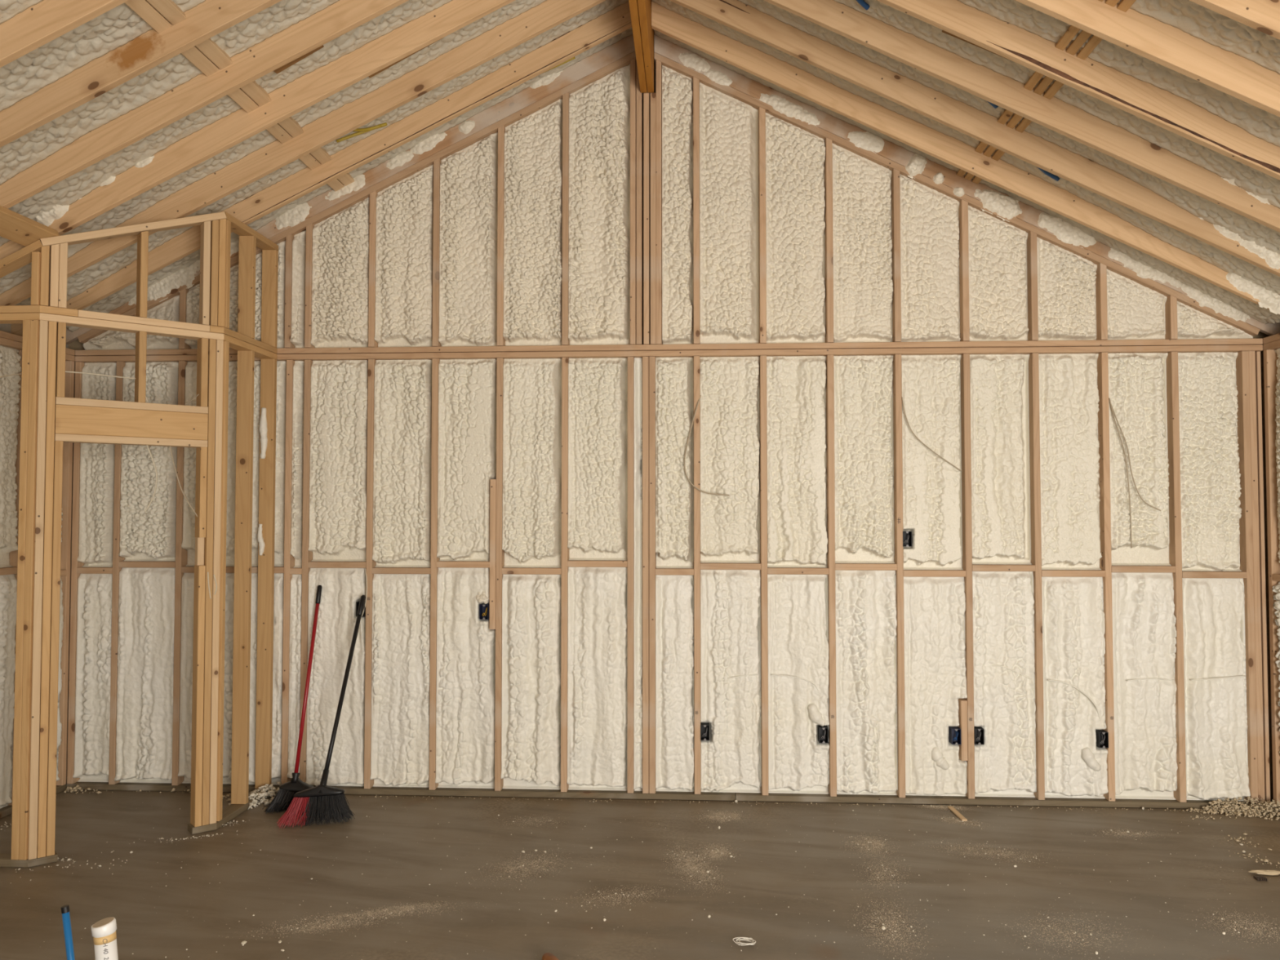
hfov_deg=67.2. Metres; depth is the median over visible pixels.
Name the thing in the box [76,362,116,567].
insulation
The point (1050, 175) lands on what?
cable
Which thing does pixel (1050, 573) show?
block
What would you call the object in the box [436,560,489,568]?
block
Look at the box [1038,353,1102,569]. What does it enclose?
insulation
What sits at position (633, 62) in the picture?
stud
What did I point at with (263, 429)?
lump
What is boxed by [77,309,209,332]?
plate
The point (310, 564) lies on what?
block
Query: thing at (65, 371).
cable
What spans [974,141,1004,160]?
block
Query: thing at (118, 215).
foam
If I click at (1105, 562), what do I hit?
stud
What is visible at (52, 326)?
stud
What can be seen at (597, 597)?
insulation
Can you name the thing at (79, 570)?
block
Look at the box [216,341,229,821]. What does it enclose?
stud
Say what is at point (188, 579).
insulation
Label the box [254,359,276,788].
stud
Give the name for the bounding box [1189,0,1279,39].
rafter
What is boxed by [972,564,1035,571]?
block
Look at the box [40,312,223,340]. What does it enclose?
plate
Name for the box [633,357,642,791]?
insulation
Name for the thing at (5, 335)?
plate
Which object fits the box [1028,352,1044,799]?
stud
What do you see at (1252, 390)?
stud
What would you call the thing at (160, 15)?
block
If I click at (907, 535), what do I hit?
outlet box
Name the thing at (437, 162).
stud
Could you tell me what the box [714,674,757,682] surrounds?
cable
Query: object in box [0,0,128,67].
rafter
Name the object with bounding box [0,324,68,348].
wall
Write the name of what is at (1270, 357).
stud
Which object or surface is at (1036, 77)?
block
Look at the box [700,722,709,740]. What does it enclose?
outlet box
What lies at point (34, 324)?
stud
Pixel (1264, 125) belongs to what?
foam
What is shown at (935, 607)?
insulation
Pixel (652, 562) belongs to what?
stud
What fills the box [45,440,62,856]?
stud
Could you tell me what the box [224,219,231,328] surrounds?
stud
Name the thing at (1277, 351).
insulation
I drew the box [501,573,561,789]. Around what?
insulation
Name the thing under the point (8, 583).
insulation
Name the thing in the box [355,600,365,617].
outlet box
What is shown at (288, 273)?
stud
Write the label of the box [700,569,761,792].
insulation
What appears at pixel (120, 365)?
stud
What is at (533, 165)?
insulation
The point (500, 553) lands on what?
stud
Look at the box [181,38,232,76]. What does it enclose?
block
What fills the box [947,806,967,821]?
wood sliver
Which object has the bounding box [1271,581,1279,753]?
insulation
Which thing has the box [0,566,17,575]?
block
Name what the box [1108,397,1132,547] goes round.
cable
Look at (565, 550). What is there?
stud
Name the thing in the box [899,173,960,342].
insulation
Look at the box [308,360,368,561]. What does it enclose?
insulation
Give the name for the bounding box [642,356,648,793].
stud
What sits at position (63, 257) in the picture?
stud
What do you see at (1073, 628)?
insulation
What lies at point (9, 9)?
foam
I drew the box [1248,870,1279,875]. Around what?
chip
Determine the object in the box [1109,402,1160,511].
cable
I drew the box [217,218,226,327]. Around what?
stud
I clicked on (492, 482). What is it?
block
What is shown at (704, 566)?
block
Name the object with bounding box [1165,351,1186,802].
stud
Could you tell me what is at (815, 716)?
lump
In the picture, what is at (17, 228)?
rafter
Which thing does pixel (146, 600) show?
insulation
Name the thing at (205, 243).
stud
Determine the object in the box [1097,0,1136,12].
block
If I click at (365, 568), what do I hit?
cable
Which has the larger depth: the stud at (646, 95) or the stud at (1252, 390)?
the stud at (646, 95)
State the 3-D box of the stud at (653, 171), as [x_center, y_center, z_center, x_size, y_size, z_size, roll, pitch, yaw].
[0.085,-1.616,6.012,0.034,1.566,0.138,0,-2,3]
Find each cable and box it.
[0,373,22,377]
[65,370,135,379]
[143,444,157,512]
[168,445,197,517]
[207,572,211,599]
[213,574,217,595]
[336,124,382,142]
[352,122,386,131]
[356,568,367,637]
[544,57,575,72]
[684,395,728,496]
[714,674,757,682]
[770,674,818,690]
[856,0,869,10]
[901,396,962,471]
[986,100,998,108]
[987,665,1031,679]
[1036,166,1059,181]
[1047,679,1100,721]
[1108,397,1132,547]
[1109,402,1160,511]
[1126,677,1173,681]
[1190,675,1245,680]
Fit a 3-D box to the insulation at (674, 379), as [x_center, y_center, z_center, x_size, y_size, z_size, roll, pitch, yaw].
[0.214,-0.107,5.945,0.234,1.300,0.157,0,-2,3]
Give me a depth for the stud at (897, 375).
5.79 m
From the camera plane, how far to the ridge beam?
5.39 m
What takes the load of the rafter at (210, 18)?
attached to the ridge beam
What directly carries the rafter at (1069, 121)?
attached to the ridge beam
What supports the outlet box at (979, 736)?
attached to the stud at (965, 358)
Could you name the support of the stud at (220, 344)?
on the plate at (192, 829)
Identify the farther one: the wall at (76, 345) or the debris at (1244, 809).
the wall at (76, 345)
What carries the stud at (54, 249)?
on the plate at (44, 309)
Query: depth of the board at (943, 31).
4.49 m
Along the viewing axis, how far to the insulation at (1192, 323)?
5.76 m
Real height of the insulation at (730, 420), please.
1.266 m
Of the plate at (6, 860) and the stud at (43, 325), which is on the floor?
the plate at (6, 860)
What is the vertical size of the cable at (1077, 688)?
0.256 m
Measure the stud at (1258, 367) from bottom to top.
2.657 m
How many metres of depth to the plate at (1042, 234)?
5.85 m
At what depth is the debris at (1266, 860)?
5.07 m
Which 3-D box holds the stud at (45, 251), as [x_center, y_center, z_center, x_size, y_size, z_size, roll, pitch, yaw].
[-2.988,-1.026,4.830,0.036,0.306,0.032,2,-3,-40]
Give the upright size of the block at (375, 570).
0.038 m
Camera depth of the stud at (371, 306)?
6.04 m
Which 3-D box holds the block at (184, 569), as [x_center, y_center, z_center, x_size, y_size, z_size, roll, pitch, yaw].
[-2.546,0.565,6.089,0.659,0.038,0.138,0,-2,3]
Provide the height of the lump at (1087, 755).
0.138 m
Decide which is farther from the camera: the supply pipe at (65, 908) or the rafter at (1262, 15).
the rafter at (1262, 15)
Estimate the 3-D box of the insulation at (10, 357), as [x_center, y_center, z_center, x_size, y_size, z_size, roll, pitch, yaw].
[-3.692,-0.136,5.477,0.154,1.275,0.366,0,-2,3]
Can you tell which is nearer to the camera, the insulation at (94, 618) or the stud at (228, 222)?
the stud at (228, 222)
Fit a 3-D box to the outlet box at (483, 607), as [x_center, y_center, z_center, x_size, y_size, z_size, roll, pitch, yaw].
[-0.972,0.772,5.949,0.086,0.172,0.077,0,-2,3]
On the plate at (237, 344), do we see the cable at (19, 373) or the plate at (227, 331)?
the plate at (227, 331)
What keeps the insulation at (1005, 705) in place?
attached to the wall at (76, 345)
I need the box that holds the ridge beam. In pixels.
[628,0,653,93]
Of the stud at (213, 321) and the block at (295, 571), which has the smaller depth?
the stud at (213, 321)
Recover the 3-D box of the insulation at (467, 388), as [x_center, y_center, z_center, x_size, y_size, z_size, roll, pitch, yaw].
[-1.069,-0.125,6.022,0.366,1.259,0.151,0,-2,3]
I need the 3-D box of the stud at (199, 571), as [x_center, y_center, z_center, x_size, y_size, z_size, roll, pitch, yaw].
[-2.419,1.173,5.269,0.036,1.408,0.089,2,-3,-40]
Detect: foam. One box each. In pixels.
[0,0,44,24]
[0,0,205,111]
[0,0,339,185]
[0,0,453,246]
[0,0,546,294]
[14,0,628,305]
[66,27,632,332]
[651,0,1279,294]
[653,29,1279,324]
[737,0,1279,255]
[833,0,1279,208]
[956,0,1279,146]
[1116,0,1279,75]
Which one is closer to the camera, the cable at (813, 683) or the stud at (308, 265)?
the cable at (813, 683)
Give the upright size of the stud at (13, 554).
2.657 m
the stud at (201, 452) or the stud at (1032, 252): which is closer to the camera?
the stud at (201, 452)
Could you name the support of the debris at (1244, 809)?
on the floor
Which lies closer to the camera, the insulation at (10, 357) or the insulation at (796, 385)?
the insulation at (10, 357)
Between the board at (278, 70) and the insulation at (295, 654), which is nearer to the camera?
the board at (278, 70)
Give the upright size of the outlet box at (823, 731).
0.092 m
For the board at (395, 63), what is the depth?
5.06 m
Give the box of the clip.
[1253,875,1267,880]
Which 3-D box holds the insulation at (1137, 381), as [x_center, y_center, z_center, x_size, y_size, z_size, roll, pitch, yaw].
[2.988,-0.126,5.787,0.366,1.274,0.157,0,-2,3]
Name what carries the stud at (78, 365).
on the plate at (616, 794)
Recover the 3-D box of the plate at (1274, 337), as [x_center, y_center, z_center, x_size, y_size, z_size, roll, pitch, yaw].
[3.716,-0.852,4.874,0.139,0.037,1.664,0,-2,3]
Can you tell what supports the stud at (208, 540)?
on the plate at (192, 829)
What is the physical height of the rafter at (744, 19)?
2.185 m
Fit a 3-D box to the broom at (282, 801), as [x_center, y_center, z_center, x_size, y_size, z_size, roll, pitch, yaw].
[-2.004,1.287,5.726,0.239,1.285,0.457,-1,-2,29]
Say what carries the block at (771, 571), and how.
attached to the stud at (762, 362)
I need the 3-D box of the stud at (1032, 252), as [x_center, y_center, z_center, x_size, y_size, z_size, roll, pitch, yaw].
[2.380,-1.169,5.866,0.038,0.662,0.138,0,-2,3]
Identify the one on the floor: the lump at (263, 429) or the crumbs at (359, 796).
the crumbs at (359, 796)
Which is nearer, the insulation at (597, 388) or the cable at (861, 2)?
the cable at (861, 2)
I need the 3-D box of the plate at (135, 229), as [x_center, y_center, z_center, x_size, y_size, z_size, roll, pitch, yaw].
[-2.684,-1.335,5.133,0.888,0.349,0.089,2,-3,-40]
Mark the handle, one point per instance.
(547, 956)
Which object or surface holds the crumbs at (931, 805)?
on the floor
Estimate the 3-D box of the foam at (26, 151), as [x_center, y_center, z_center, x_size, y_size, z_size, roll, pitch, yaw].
[-1.909,-1.993,4.277,3.620,1.993,0.367,0,-2,3]
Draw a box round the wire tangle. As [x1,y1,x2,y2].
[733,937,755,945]
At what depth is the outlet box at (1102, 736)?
5.71 m
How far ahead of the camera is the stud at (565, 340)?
5.98 m
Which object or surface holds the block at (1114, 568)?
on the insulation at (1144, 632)
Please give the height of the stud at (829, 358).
2.657 m
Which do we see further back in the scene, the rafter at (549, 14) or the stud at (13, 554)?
the stud at (13, 554)
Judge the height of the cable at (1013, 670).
0.086 m
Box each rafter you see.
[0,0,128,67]
[0,0,281,147]
[0,0,408,208]
[0,0,515,259]
[0,0,605,305]
[0,205,59,246]
[10,1,631,336]
[66,35,635,345]
[651,0,1279,314]
[654,34,1279,335]
[669,0,1279,276]
[763,0,1279,232]
[876,0,1279,180]
[1015,0,1279,116]
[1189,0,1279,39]
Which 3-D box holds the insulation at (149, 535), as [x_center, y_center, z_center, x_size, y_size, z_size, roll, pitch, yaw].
[-3.098,-0.118,6.135,0.366,1.266,0.157,0,-2,3]
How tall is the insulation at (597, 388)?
1.253 m
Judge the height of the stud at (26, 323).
2.657 m
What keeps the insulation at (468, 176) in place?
attached to the wall at (76, 345)
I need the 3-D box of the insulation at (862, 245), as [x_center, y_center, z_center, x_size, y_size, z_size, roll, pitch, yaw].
[1.365,-1.458,5.926,0.366,1.241,0.156,0,-2,3]
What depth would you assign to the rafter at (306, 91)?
4.87 m
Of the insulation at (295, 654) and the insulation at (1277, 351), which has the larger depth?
the insulation at (295, 654)
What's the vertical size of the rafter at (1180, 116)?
2.185 m
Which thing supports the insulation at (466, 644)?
attached to the wall at (76, 345)
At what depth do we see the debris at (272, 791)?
5.79 m
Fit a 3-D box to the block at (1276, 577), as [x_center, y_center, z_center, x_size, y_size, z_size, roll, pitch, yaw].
[3.751,0.561,5.436,0.138,0.038,0.367,0,-2,3]
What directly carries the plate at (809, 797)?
on the floor
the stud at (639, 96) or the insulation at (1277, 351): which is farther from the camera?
the stud at (639, 96)
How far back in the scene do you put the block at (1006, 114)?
4.97 m
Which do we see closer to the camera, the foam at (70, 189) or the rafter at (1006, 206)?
the foam at (70, 189)
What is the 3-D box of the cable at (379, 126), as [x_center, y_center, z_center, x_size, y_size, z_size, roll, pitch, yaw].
[-1.621,-2.002,5.556,0.254,0.133,0.020,0,-2,-13]
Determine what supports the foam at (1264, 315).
attached to the ceiling
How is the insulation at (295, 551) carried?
attached to the wall at (76, 345)
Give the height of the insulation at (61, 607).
1.300 m
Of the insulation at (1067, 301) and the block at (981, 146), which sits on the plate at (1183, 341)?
the insulation at (1067, 301)
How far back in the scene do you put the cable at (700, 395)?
5.84 m
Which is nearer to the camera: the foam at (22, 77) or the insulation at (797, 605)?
the foam at (22, 77)
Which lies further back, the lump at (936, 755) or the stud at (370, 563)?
the stud at (370, 563)
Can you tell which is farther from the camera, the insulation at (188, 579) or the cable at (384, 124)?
the insulation at (188, 579)
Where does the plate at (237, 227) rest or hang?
on the stud at (228, 222)
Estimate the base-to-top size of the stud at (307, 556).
2.657 m
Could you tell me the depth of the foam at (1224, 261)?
5.39 m
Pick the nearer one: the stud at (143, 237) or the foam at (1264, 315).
the stud at (143, 237)
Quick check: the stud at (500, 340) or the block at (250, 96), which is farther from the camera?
the stud at (500, 340)
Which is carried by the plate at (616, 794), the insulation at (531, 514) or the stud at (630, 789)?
the stud at (630, 789)
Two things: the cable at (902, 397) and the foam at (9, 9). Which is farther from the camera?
the cable at (902, 397)
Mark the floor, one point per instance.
(272, 882)
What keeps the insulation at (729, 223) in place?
attached to the wall at (76, 345)
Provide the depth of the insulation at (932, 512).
5.81 m
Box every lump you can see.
[257,524,265,555]
[258,408,267,458]
[807,703,824,726]
[931,746,949,769]
[1081,747,1101,771]
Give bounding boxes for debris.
[0,821,127,871]
[63,784,231,801]
[133,819,249,843]
[228,782,280,808]
[351,795,1192,810]
[1174,796,1279,820]
[1190,815,1279,867]
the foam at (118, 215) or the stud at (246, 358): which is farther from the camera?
the stud at (246, 358)
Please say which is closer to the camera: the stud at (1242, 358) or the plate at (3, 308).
the plate at (3, 308)
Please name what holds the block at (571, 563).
attached to the stud at (565, 550)
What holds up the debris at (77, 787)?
on the floor
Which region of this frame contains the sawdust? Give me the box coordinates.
[239,804,1279,959]
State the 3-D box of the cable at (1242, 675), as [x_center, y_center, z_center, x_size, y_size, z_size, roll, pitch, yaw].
[3.405,1.166,5.668,0.313,0.035,0.020,0,-2,3]
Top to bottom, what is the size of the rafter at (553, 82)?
2.161 m
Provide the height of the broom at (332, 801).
1.229 m
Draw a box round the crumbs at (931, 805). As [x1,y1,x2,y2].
[262,804,1276,959]
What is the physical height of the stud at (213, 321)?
0.596 m
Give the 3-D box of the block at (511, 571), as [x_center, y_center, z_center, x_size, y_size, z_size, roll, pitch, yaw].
[-0.663,0.563,5.982,0.367,0.038,0.138,0,-2,3]
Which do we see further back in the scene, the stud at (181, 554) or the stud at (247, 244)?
the stud at (181, 554)
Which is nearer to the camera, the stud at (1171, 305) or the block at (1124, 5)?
the block at (1124, 5)
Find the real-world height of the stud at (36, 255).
0.267 m
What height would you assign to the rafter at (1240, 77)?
2.185 m
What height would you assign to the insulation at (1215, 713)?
1.309 m
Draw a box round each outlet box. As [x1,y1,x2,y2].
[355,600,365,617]
[475,591,489,619]
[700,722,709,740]
[817,724,828,742]
[902,531,911,546]
[948,726,960,744]
[973,726,984,744]
[1095,729,1108,747]
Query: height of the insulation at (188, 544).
1.297 m
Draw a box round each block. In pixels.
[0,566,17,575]
[60,569,66,576]
[76,567,112,573]
[118,560,175,568]
[124,0,186,32]
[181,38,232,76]
[181,566,284,573]
[195,537,204,565]
[227,80,271,112]
[266,116,303,143]
[289,567,302,574]
[298,147,331,169]
[307,561,365,568]
[327,173,354,191]
[372,567,430,573]
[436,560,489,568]
[488,479,496,629]
[502,567,561,574]
[567,560,627,567]
[655,568,693,575]
[700,562,760,569]
[767,567,828,574]
[835,563,897,570]
[903,569,965,577]
[956,168,982,184]
[958,697,968,760]
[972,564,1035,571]
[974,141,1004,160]
[997,109,1031,133]
[1023,71,1063,99]
[1041,569,1105,577]
[1055,25,1102,60]
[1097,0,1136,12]
[1111,565,1175,572]
[1182,571,1246,577]
[1271,573,1279,581]
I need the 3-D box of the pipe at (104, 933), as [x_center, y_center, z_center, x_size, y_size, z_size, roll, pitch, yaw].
[-1.617,1.593,2.934,0.114,0.494,0.068,0,-2,3]
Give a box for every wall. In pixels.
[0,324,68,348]
[66,33,1273,801]
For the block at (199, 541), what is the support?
on the stud at (199, 571)
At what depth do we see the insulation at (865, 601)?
5.79 m
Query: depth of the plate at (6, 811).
5.54 m
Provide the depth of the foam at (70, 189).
4.79 m
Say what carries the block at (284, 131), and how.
on the foam at (118, 215)
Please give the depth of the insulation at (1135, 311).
5.79 m
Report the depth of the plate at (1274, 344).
5.62 m
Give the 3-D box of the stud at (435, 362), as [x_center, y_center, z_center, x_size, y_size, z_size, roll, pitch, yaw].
[-1.272,0.574,6.015,0.038,2.657,0.138,0,-2,3]
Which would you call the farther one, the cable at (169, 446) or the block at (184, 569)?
the block at (184, 569)
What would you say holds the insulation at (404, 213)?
attached to the wall at (76, 345)
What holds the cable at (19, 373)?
attached to the stud at (26, 323)
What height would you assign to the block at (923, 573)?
0.038 m
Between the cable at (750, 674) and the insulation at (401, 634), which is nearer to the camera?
the cable at (750, 674)
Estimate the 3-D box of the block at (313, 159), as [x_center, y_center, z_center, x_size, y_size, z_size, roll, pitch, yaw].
[-1.909,-1.909,5.496,0.165,0.148,0.367,0,-2,3]
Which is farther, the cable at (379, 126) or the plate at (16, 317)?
the cable at (379, 126)
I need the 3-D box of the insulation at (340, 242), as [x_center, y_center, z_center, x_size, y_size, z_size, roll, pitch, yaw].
[-1.881,-1.313,6.106,0.366,0.965,0.157,0,-2,3]
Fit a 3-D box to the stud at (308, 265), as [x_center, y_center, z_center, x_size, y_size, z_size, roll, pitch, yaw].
[-2.083,-1.222,6.123,0.038,0.786,0.138,0,-2,3]
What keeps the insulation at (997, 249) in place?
attached to the wall at (76, 345)
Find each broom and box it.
[262,585,322,813]
[276,595,365,828]
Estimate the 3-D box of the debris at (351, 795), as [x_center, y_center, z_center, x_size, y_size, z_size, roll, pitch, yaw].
[0.673,1.927,5.749,5.879,0.010,0.078,0,-2,3]
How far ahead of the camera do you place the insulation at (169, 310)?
6.14 m
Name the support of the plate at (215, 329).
on the plate at (68, 320)
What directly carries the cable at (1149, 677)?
attached to the insulation at (1144, 632)
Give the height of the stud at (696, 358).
2.657 m
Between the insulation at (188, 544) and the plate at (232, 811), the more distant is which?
the insulation at (188, 544)
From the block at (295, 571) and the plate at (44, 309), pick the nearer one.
the plate at (44, 309)
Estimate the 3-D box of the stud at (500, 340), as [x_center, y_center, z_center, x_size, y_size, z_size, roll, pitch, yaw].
[-0.866,-1.524,6.063,0.038,1.386,0.138,0,-2,3]
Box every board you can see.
[273,44,324,74]
[368,37,443,78]
[942,30,1013,62]
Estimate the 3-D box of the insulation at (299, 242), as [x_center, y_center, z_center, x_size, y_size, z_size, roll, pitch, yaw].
[-2.148,-1.213,6.121,0.090,0.765,0.150,0,-2,3]
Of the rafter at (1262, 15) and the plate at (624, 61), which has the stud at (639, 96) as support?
the plate at (624, 61)
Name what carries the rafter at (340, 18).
attached to the ridge beam
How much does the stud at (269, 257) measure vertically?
0.610 m
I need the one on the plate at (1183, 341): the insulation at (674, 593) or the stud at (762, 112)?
the stud at (762, 112)
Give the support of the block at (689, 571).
attached to the stud at (696, 358)
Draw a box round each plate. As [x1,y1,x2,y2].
[0,239,43,278]
[0,305,39,313]
[0,312,39,324]
[0,330,75,355]
[0,337,74,361]
[0,783,66,818]
[0,853,28,867]
[27,850,57,867]
[40,211,226,246]
[40,305,77,316]
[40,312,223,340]
[66,782,735,800]
[75,338,1262,355]
[75,344,1262,362]
[77,51,635,343]
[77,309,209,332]
[187,822,216,834]
[209,325,223,333]
[216,788,267,829]
[222,327,277,353]
[223,333,277,359]
[224,211,278,251]
[654,52,1260,336]
[734,792,1270,808]
[1262,333,1279,344]
[1262,339,1279,350]
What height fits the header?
0.222 m
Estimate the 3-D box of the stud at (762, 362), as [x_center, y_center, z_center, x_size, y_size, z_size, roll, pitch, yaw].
[0.757,0.570,5.899,0.038,2.657,0.138,0,-2,3]
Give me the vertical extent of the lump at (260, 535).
0.196 m
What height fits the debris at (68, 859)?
0.015 m
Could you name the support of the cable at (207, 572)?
attached to the stud at (208, 540)
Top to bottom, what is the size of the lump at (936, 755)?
0.139 m
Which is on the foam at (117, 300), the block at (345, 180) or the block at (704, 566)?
the block at (345, 180)
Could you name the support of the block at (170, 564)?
attached to the stud at (120, 365)
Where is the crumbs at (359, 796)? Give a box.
[20,795,1268,959]
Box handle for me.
[542,952,559,959]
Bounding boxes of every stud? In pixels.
[8,350,22,804]
[11,320,30,859]
[18,320,39,859]
[27,320,48,859]
[31,251,40,305]
[36,320,57,857]
[40,245,49,306]
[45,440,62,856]
[48,244,59,306]
[55,322,66,397]
[56,360,74,785]
[57,242,67,308]
[66,361,84,783]
[108,361,125,784]
[134,331,146,402]
[136,231,148,317]
[171,360,187,785]
[178,288,191,349]
[190,564,205,826]
[195,337,208,406]
[195,447,207,537]
[199,221,210,324]
[201,338,216,825]
[208,219,218,326]
[208,339,223,824]
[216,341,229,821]
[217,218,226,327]
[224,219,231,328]
[231,350,254,804]
[237,235,256,338]
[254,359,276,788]
[261,249,278,347]
[280,360,294,784]
[284,234,294,347]
[299,360,312,782]
[304,223,314,347]
[364,359,376,788]
[368,191,377,346]
[428,358,439,790]
[431,158,441,346]
[494,357,504,791]
[497,125,505,346]
[560,357,568,791]
[561,92,569,345]
[626,356,634,793]
[630,57,635,344]
[635,60,643,344]
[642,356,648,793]
[643,93,649,344]
[648,356,656,793]
[650,93,656,344]
[655,59,662,344]
[693,76,699,343]
[693,355,700,794]
[758,106,766,343]
[759,355,768,795]
[824,137,833,342]
[826,355,836,796]
[891,168,901,342]
[893,354,905,797]
[958,200,969,341]
[960,353,974,799]
[1026,231,1038,340]
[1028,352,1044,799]
[1095,262,1107,340]
[1097,352,1115,800]
[1164,295,1177,339]
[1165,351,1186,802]
[1235,351,1257,803]
[1248,351,1265,803]
[1255,351,1270,801]
[1263,349,1279,804]
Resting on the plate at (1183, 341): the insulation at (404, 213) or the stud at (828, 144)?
the stud at (828, 144)
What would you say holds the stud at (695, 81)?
on the plate at (1183, 341)
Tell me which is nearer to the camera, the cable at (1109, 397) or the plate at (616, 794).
the cable at (1109, 397)
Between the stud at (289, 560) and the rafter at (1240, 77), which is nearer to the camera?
the rafter at (1240, 77)
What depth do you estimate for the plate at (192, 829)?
5.23 m
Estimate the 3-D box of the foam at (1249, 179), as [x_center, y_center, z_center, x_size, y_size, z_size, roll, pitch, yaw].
[1.823,-1.958,4.470,3.630,2.002,0.367,0,-2,3]
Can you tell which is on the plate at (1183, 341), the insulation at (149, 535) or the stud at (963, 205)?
the stud at (963, 205)
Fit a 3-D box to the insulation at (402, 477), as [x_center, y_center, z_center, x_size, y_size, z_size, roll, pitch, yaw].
[-1.475,-0.104,6.041,0.366,1.300,0.157,0,-2,3]
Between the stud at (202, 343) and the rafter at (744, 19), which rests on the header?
the stud at (202, 343)
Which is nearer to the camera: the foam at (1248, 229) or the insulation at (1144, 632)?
the foam at (1248, 229)
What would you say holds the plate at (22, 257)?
on the stud at (36, 255)
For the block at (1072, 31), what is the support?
on the foam at (1264, 125)
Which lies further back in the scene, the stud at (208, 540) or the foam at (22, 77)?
the stud at (208, 540)
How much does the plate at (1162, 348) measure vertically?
0.034 m
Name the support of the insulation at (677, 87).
attached to the wall at (76, 345)
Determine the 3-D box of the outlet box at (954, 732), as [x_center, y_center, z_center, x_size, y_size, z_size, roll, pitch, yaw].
[1.886,1.530,5.764,0.054,0.092,0.068,0,-2,3]
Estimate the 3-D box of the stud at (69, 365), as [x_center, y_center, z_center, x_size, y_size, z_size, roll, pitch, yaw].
[-3.665,0.575,6.063,0.138,2.657,0.038,0,-2,3]
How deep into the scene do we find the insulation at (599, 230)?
5.98 m
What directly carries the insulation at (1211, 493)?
attached to the wall at (76, 345)
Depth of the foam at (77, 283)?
5.59 m
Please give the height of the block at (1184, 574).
0.038 m
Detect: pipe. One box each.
[60,904,75,959]
[90,916,118,959]
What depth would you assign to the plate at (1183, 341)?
5.89 m
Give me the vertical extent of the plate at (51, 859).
0.036 m
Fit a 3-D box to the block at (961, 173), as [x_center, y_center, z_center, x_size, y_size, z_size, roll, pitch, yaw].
[1.997,-1.874,5.668,0.169,0.150,0.345,0,-2,3]
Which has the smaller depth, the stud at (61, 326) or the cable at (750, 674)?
the stud at (61, 326)
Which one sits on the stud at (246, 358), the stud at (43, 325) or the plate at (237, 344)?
the plate at (237, 344)
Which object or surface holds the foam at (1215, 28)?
attached to the ceiling
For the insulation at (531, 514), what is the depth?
5.96 m
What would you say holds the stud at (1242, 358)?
on the plate at (809, 797)
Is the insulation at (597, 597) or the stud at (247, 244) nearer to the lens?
the stud at (247, 244)
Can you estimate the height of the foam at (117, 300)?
1.986 m
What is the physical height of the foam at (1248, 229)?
2.002 m
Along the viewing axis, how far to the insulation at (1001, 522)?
5.79 m
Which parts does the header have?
rail, rail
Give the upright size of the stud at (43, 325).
2.657 m
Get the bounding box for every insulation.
[0,345,22,568]
[0,573,17,808]
[56,576,63,781]
[72,573,112,782]
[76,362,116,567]
[82,294,179,350]
[114,567,175,782]
[118,361,178,560]
[177,573,284,785]
[181,360,286,566]
[184,240,285,349]
[287,574,302,778]
[289,230,306,347]
[289,360,304,567]
[305,568,365,786]
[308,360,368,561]
[310,197,369,347]
[369,573,430,787]
[372,359,431,567]
[374,164,433,346]
[435,567,495,788]
[436,358,497,560]
[438,132,497,346]
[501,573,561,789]
[502,98,562,346]
[502,358,561,567]
[567,357,627,559]
[567,567,627,791]
[568,63,630,345]
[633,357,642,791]
[655,356,693,568]
[655,574,693,791]
[662,65,693,344]
[699,82,759,343]
[699,356,760,563]
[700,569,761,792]
[765,112,826,343]
[766,355,827,567]
[767,574,829,794]
[832,142,893,342]
[833,355,895,563]
[835,569,897,795]
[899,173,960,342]
[901,354,963,569]
[903,576,967,795]
[968,204,1028,341]
[969,354,1032,564]
[972,571,1036,797]
[1036,236,1097,340]
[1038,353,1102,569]
[1041,576,1108,798]
[1106,268,1166,339]
[1107,352,1171,565]
[1111,572,1177,799]
[1177,301,1253,339]
[1177,351,1241,571]
[1182,577,1250,800]
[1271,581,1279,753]
[1274,347,1279,563]
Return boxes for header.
[54,396,208,447]
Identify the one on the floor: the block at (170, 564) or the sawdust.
the sawdust
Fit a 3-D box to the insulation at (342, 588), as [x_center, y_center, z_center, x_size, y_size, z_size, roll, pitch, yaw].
[-1.880,1.226,6.028,0.366,1.352,0.139,0,-2,3]
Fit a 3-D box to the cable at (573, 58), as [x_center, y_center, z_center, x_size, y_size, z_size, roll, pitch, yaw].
[-0.580,-2.419,5.711,0.390,0.202,0.026,0,-2,-1]
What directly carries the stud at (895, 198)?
on the plate at (1183, 341)
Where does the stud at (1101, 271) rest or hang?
on the plate at (1183, 341)
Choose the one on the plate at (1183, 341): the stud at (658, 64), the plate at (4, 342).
the stud at (658, 64)
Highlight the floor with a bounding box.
[0,783,1279,959]
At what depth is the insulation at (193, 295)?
6.09 m
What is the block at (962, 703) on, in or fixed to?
attached to the stud at (965, 358)
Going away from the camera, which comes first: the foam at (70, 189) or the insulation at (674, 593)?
the foam at (70, 189)
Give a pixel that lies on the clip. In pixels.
(1257, 877)

